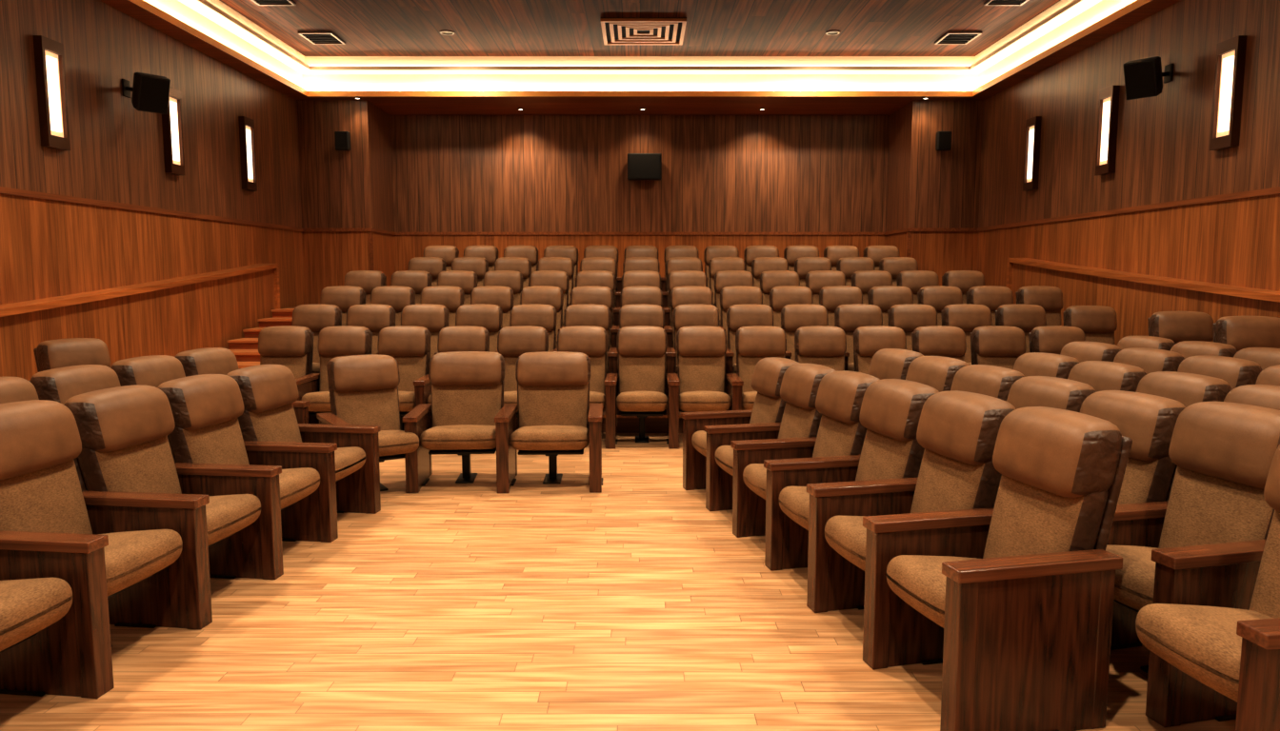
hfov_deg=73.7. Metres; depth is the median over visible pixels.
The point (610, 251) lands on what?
seat
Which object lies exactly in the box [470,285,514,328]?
seat
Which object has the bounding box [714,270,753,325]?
seat
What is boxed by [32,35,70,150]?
wall sconce
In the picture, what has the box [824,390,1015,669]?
seat
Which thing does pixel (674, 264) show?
seat
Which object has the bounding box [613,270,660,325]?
seat
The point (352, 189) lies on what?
pilaster
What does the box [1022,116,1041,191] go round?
wall sconce
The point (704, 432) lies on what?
seat
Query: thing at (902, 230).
trim
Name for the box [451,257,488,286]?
seat
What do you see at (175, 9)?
cove
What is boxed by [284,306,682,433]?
floor
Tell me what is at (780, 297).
seat
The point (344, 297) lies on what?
seat
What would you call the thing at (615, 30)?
ceiling vent
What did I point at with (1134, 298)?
wall
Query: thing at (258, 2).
ceiling vent
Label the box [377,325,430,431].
seat
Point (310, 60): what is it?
ceiling cove upper riser
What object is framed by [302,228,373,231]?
trim
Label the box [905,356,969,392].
seat
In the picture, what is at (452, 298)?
seat
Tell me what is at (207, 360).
seat
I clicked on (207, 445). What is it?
seat
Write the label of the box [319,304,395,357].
seat
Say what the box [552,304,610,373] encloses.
seat
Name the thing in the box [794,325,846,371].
seat
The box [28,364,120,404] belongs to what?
seat
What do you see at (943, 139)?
wall speaker
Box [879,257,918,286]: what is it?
seat
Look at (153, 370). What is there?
seat
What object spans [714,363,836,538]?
seat
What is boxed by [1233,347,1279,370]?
seat
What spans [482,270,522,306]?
seat
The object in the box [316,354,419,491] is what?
seat
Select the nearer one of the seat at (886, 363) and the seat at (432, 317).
the seat at (886, 363)
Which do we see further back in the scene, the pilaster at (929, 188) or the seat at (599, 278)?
the pilaster at (929, 188)
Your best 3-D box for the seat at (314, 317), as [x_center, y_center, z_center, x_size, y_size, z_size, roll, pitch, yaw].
[-3.630,-0.090,9.250,0.610,1.127,0.783,0,6,0]
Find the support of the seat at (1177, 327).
on the floor at (625, 424)
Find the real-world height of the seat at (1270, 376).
1.116 m
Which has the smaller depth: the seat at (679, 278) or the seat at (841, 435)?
the seat at (841, 435)
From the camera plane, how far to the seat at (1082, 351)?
6.60 m
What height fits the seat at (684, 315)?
1.127 m
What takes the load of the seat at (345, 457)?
on the floor at (632, 605)
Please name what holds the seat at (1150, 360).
on the floor at (632, 605)
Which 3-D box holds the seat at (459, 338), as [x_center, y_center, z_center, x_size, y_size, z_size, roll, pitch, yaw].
[-1.830,0.190,8.415,0.610,1.127,0.783,0,6,0]
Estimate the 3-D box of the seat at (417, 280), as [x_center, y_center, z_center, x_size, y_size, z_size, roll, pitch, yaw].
[-3.030,-0.651,10.919,0.610,1.127,0.783,0,6,0]
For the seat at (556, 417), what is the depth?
6.85 m
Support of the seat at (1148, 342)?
on the floor at (632, 605)
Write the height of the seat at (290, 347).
1.127 m
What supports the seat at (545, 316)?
on the floor at (625, 424)
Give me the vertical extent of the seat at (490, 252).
1.127 m
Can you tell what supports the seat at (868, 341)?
on the floor at (632, 605)
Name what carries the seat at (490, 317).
on the floor at (625, 424)
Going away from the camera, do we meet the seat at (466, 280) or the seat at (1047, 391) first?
the seat at (1047, 391)
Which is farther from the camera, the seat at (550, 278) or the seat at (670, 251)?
the seat at (670, 251)
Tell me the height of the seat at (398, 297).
1.127 m
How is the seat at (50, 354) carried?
on the floor at (632, 605)
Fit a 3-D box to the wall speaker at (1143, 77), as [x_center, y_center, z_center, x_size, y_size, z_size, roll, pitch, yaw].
[5.324,-3.003,8.917,0.563,0.412,0.432,0,6,0]
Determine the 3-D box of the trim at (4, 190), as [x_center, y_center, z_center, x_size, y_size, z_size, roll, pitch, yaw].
[-5.588,-1.328,5.540,0.025,0.056,17.300,0,6,0]
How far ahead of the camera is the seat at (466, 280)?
11.01 m
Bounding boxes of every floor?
[0,433,1236,730]
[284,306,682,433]
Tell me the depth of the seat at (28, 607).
3.06 m
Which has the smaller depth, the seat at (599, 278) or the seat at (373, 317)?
the seat at (373, 317)
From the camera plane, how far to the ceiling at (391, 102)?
13.62 m
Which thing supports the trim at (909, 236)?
attached to the pilaster at (929, 188)
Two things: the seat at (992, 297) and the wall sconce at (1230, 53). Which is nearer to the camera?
the wall sconce at (1230, 53)
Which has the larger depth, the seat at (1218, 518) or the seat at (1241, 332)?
the seat at (1241, 332)
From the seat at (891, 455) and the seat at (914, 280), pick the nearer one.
the seat at (891, 455)
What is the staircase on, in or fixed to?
on the floor at (632, 605)
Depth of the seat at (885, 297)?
10.17 m
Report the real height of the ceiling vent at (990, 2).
0.030 m
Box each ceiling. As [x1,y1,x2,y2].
[99,0,1180,115]
[219,0,1060,56]
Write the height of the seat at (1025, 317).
1.127 m
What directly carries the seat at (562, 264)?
on the floor at (625, 424)
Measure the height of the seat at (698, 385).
1.127 m
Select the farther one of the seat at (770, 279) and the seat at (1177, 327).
the seat at (770, 279)
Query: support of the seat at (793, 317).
on the floor at (625, 424)
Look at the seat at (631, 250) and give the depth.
12.67 m
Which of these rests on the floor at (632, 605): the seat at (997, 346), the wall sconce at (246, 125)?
the seat at (997, 346)
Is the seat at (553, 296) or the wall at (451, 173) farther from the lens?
the wall at (451, 173)
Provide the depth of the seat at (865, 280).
11.01 m
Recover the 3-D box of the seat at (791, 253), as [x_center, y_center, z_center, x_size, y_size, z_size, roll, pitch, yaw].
[2.370,-1.213,12.589,0.610,1.127,0.783,0,6,0]
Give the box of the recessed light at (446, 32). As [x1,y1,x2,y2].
[440,30,454,35]
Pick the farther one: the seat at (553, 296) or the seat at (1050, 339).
the seat at (553, 296)
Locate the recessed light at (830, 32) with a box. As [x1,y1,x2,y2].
[825,30,839,35]
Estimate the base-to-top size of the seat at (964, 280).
1.127 m
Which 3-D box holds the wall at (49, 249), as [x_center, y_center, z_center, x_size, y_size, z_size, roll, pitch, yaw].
[-5.700,-1.606,6.164,0.200,5.180,18.600,0,6,0]
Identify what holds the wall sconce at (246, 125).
attached to the wall at (49, 249)
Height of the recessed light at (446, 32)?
0.015 m
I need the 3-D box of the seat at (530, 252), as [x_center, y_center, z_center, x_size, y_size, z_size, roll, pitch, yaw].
[-1.830,-1.213,12.589,0.610,1.127,0.783,0,6,0]
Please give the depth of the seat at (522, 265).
11.85 m
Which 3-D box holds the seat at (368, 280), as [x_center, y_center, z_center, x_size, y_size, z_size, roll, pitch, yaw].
[-3.630,-0.651,10.919,0.610,1.127,0.783,0,6,0]
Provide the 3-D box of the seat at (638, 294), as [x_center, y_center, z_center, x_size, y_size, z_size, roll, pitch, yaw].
[-0.030,-0.371,10.085,0.610,1.127,0.783,0,6,0]
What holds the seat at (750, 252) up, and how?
on the floor at (625, 424)
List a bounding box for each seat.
[0,377,39,403]
[0,400,182,699]
[0,578,72,653]
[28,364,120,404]
[33,338,111,372]
[63,384,260,630]
[110,355,185,387]
[157,374,319,579]
[175,347,310,423]
[226,364,380,542]
[258,325,313,378]
[291,304,341,373]
[295,325,372,423]
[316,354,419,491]
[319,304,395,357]
[320,285,365,325]
[344,270,386,304]
[370,285,415,326]
[376,304,449,359]
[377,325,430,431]
[390,270,432,304]
[402,351,504,493]
[408,257,446,286]
[413,325,489,428]
[420,285,464,326]
[423,245,459,271]
[434,304,502,355]
[437,270,477,304]
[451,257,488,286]
[463,245,499,271]
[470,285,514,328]
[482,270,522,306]
[494,257,531,288]
[494,304,557,352]
[494,351,602,493]
[497,325,548,418]
[503,245,538,273]
[520,285,563,347]
[529,270,569,325]
[537,257,574,305]
[543,245,578,288]
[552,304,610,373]
[557,325,607,410]
[558,285,613,347]
[564,270,615,325]
[569,257,617,307]
[574,245,618,291]
[604,325,668,448]
[607,304,664,414]
[610,285,662,347]
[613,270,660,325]
[615,257,659,307]
[616,245,658,291]
[660,245,698,291]
[661,257,702,307]
[662,270,707,326]
[663,285,713,348]
[664,304,719,414]
[665,325,731,448]
[680,357,799,511]
[703,245,739,287]
[708,257,745,305]
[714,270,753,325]
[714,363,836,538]
[719,285,762,347]
[724,304,773,393]
[725,325,786,410]
[742,370,879,570]
[743,245,779,273]
[751,257,788,288]
[760,270,799,306]
[769,285,813,327]
[778,379,939,613]
[780,304,828,360]
[783,245,819,271]
[794,257,831,286]
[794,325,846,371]
[805,270,845,304]
[819,285,862,326]
[823,245,859,270]
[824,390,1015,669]
[834,304,882,371]
[836,257,874,286]
[851,270,892,304]
[853,325,906,374]
[863,245,899,270]
[867,285,913,326]
[868,348,923,379]
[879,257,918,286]
[886,406,1132,730]
[887,304,937,350]
[896,270,939,304]
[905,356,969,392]
[911,325,966,360]
[917,285,962,325]
[940,304,991,364]
[941,270,984,304]
[950,364,1024,401]
[966,285,1013,325]
[970,325,1026,369]
[995,304,1046,353]
[1006,376,1096,412]
[1013,352,1079,379]
[1015,285,1063,326]
[1028,325,1085,354]
[1060,341,1121,362]
[1062,305,1117,344]
[1067,360,1146,392]
[1080,390,1185,650]
[1105,401,1279,727]
[1113,347,1184,374]
[1117,336,1175,351]
[1135,444,1279,730]
[1136,371,1232,407]
[1147,311,1213,343]
[1170,340,1237,359]
[1177,355,1262,389]
[1212,316,1279,351]
[1223,384,1279,410]
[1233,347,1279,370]
[1255,365,1279,385]
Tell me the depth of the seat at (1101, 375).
5.27 m
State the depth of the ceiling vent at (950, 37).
12.36 m
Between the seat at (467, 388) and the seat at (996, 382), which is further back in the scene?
the seat at (467, 388)
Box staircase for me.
[227,308,294,368]
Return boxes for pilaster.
[296,100,395,304]
[885,100,983,285]
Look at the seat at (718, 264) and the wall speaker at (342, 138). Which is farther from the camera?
the wall speaker at (342, 138)
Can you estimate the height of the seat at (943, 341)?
1.127 m
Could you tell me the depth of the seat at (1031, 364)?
5.87 m
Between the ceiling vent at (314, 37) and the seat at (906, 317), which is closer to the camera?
the seat at (906, 317)
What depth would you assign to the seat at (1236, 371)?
5.39 m
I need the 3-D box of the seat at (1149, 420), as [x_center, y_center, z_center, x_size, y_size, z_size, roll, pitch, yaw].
[2.118,0.683,4.026,0.783,1.082,0.610,-1,6,-13]
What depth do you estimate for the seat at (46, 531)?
3.44 m
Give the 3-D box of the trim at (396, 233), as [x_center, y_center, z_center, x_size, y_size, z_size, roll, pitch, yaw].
[0.000,-2.388,15.421,8.840,0.056,0.025,0,6,0]
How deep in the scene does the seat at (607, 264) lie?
11.85 m
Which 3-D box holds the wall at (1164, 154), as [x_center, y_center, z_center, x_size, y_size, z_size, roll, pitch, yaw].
[5.700,-1.606,6.164,0.200,5.180,18.600,0,6,0]
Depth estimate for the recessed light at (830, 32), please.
12.18 m
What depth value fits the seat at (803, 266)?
11.85 m
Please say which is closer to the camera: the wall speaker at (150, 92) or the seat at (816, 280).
the wall speaker at (150, 92)
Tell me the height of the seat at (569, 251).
1.127 m
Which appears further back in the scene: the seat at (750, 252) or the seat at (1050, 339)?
the seat at (750, 252)
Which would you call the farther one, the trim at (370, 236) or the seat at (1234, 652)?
the trim at (370, 236)
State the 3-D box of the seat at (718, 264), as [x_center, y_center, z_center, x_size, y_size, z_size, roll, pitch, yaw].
[1.170,-0.932,11.754,0.610,1.127,0.783,0,6,0]
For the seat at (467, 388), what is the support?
on the floor at (632, 605)
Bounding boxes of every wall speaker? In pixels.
[121,72,170,114]
[334,131,350,150]
[627,153,661,180]
[935,131,951,150]
[1122,56,1173,99]
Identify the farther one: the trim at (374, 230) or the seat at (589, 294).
the trim at (374, 230)
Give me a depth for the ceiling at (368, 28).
11.73 m
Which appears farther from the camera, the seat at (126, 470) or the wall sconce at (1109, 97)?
the wall sconce at (1109, 97)
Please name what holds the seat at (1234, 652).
on the floor at (632, 605)
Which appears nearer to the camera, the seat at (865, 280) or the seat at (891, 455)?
the seat at (891, 455)
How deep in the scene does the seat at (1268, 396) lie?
4.24 m
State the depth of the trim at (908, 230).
14.12 m
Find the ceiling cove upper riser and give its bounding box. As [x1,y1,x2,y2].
[205,0,1074,65]
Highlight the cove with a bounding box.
[143,0,1136,90]
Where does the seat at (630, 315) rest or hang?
on the floor at (625, 424)
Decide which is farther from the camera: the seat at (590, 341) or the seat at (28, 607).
the seat at (590, 341)
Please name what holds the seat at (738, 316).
on the floor at (625, 424)
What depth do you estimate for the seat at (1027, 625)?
3.07 m
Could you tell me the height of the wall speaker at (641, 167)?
0.460 m
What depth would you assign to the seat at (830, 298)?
10.17 m
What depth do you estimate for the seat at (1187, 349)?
6.67 m
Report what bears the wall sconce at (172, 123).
attached to the wall at (49, 249)
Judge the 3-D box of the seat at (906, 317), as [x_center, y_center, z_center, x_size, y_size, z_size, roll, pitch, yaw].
[2.970,-0.090,9.250,0.610,1.127,0.783,0,6,0]
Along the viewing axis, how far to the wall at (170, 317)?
9.35 m
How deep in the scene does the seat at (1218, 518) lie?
3.30 m
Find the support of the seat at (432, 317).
on the floor at (625, 424)
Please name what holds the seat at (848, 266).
on the floor at (625, 424)
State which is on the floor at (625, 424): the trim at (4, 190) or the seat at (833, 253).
the seat at (833, 253)
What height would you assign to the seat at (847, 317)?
1.127 m
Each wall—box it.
[0,0,304,308]
[0,263,280,380]
[390,115,889,278]
[976,0,1279,291]
[1006,258,1279,345]
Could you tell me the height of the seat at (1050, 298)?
1.127 m
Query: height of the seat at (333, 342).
1.127 m
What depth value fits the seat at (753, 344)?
8.50 m
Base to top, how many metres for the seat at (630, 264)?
1.127 m
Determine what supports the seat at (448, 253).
on the floor at (625, 424)
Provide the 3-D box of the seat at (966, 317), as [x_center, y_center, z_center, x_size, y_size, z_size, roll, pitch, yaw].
[3.570,-0.090,9.250,0.610,1.127,0.783,0,6,0]
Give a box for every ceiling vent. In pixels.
[250,0,296,5]
[298,31,345,44]
[600,17,686,44]
[934,31,981,44]
[983,0,1029,5]
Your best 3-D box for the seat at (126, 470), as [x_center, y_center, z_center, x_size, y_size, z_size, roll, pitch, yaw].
[-2.383,0.660,4.275,0.783,1.077,0.650,1,6,7]
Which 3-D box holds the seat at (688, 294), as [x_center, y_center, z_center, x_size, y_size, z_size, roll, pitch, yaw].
[0.570,-0.371,10.085,0.610,1.127,0.783,0,6,0]
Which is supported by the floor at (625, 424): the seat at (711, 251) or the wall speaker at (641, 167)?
the seat at (711, 251)
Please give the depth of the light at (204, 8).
13.40 m
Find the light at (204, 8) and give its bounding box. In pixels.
[177,0,1102,74]
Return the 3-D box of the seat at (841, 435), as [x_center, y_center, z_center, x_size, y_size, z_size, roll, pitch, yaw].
[1.032,0.582,5.082,0.783,1.060,0.610,-1,6,-13]
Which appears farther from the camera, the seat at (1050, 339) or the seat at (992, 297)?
the seat at (992, 297)
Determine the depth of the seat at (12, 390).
4.81 m
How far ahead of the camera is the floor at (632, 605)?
3.94 m
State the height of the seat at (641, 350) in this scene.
1.127 m
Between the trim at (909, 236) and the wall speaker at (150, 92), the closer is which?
the wall speaker at (150, 92)
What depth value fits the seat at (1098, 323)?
9.27 m
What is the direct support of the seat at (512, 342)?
on the floor at (632, 605)
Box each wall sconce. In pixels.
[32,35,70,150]
[161,86,185,175]
[238,116,257,191]
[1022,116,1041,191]
[1094,85,1119,175]
[1209,35,1247,150]
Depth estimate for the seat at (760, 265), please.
11.85 m
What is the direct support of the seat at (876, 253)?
on the floor at (625, 424)
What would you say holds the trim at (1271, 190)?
attached to the wall at (1164, 154)
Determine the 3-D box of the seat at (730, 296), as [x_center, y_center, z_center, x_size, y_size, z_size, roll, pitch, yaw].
[1.170,-0.371,10.085,0.610,1.127,0.783,0,6,0]
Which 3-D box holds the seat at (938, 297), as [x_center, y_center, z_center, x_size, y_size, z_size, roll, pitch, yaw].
[3.570,-0.371,10.085,0.610,1.127,0.783,0,6,0]
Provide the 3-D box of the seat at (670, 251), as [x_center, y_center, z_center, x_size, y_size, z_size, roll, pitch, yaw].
[0.570,-1.213,12.589,0.610,1.127,0.783,0,6,0]
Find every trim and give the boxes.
[0,186,302,231]
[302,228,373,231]
[368,231,374,270]
[373,228,395,235]
[395,232,884,235]
[884,228,906,235]
[906,228,977,231]
[906,231,911,258]
[977,186,1279,231]
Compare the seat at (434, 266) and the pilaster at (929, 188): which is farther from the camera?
the pilaster at (929, 188)

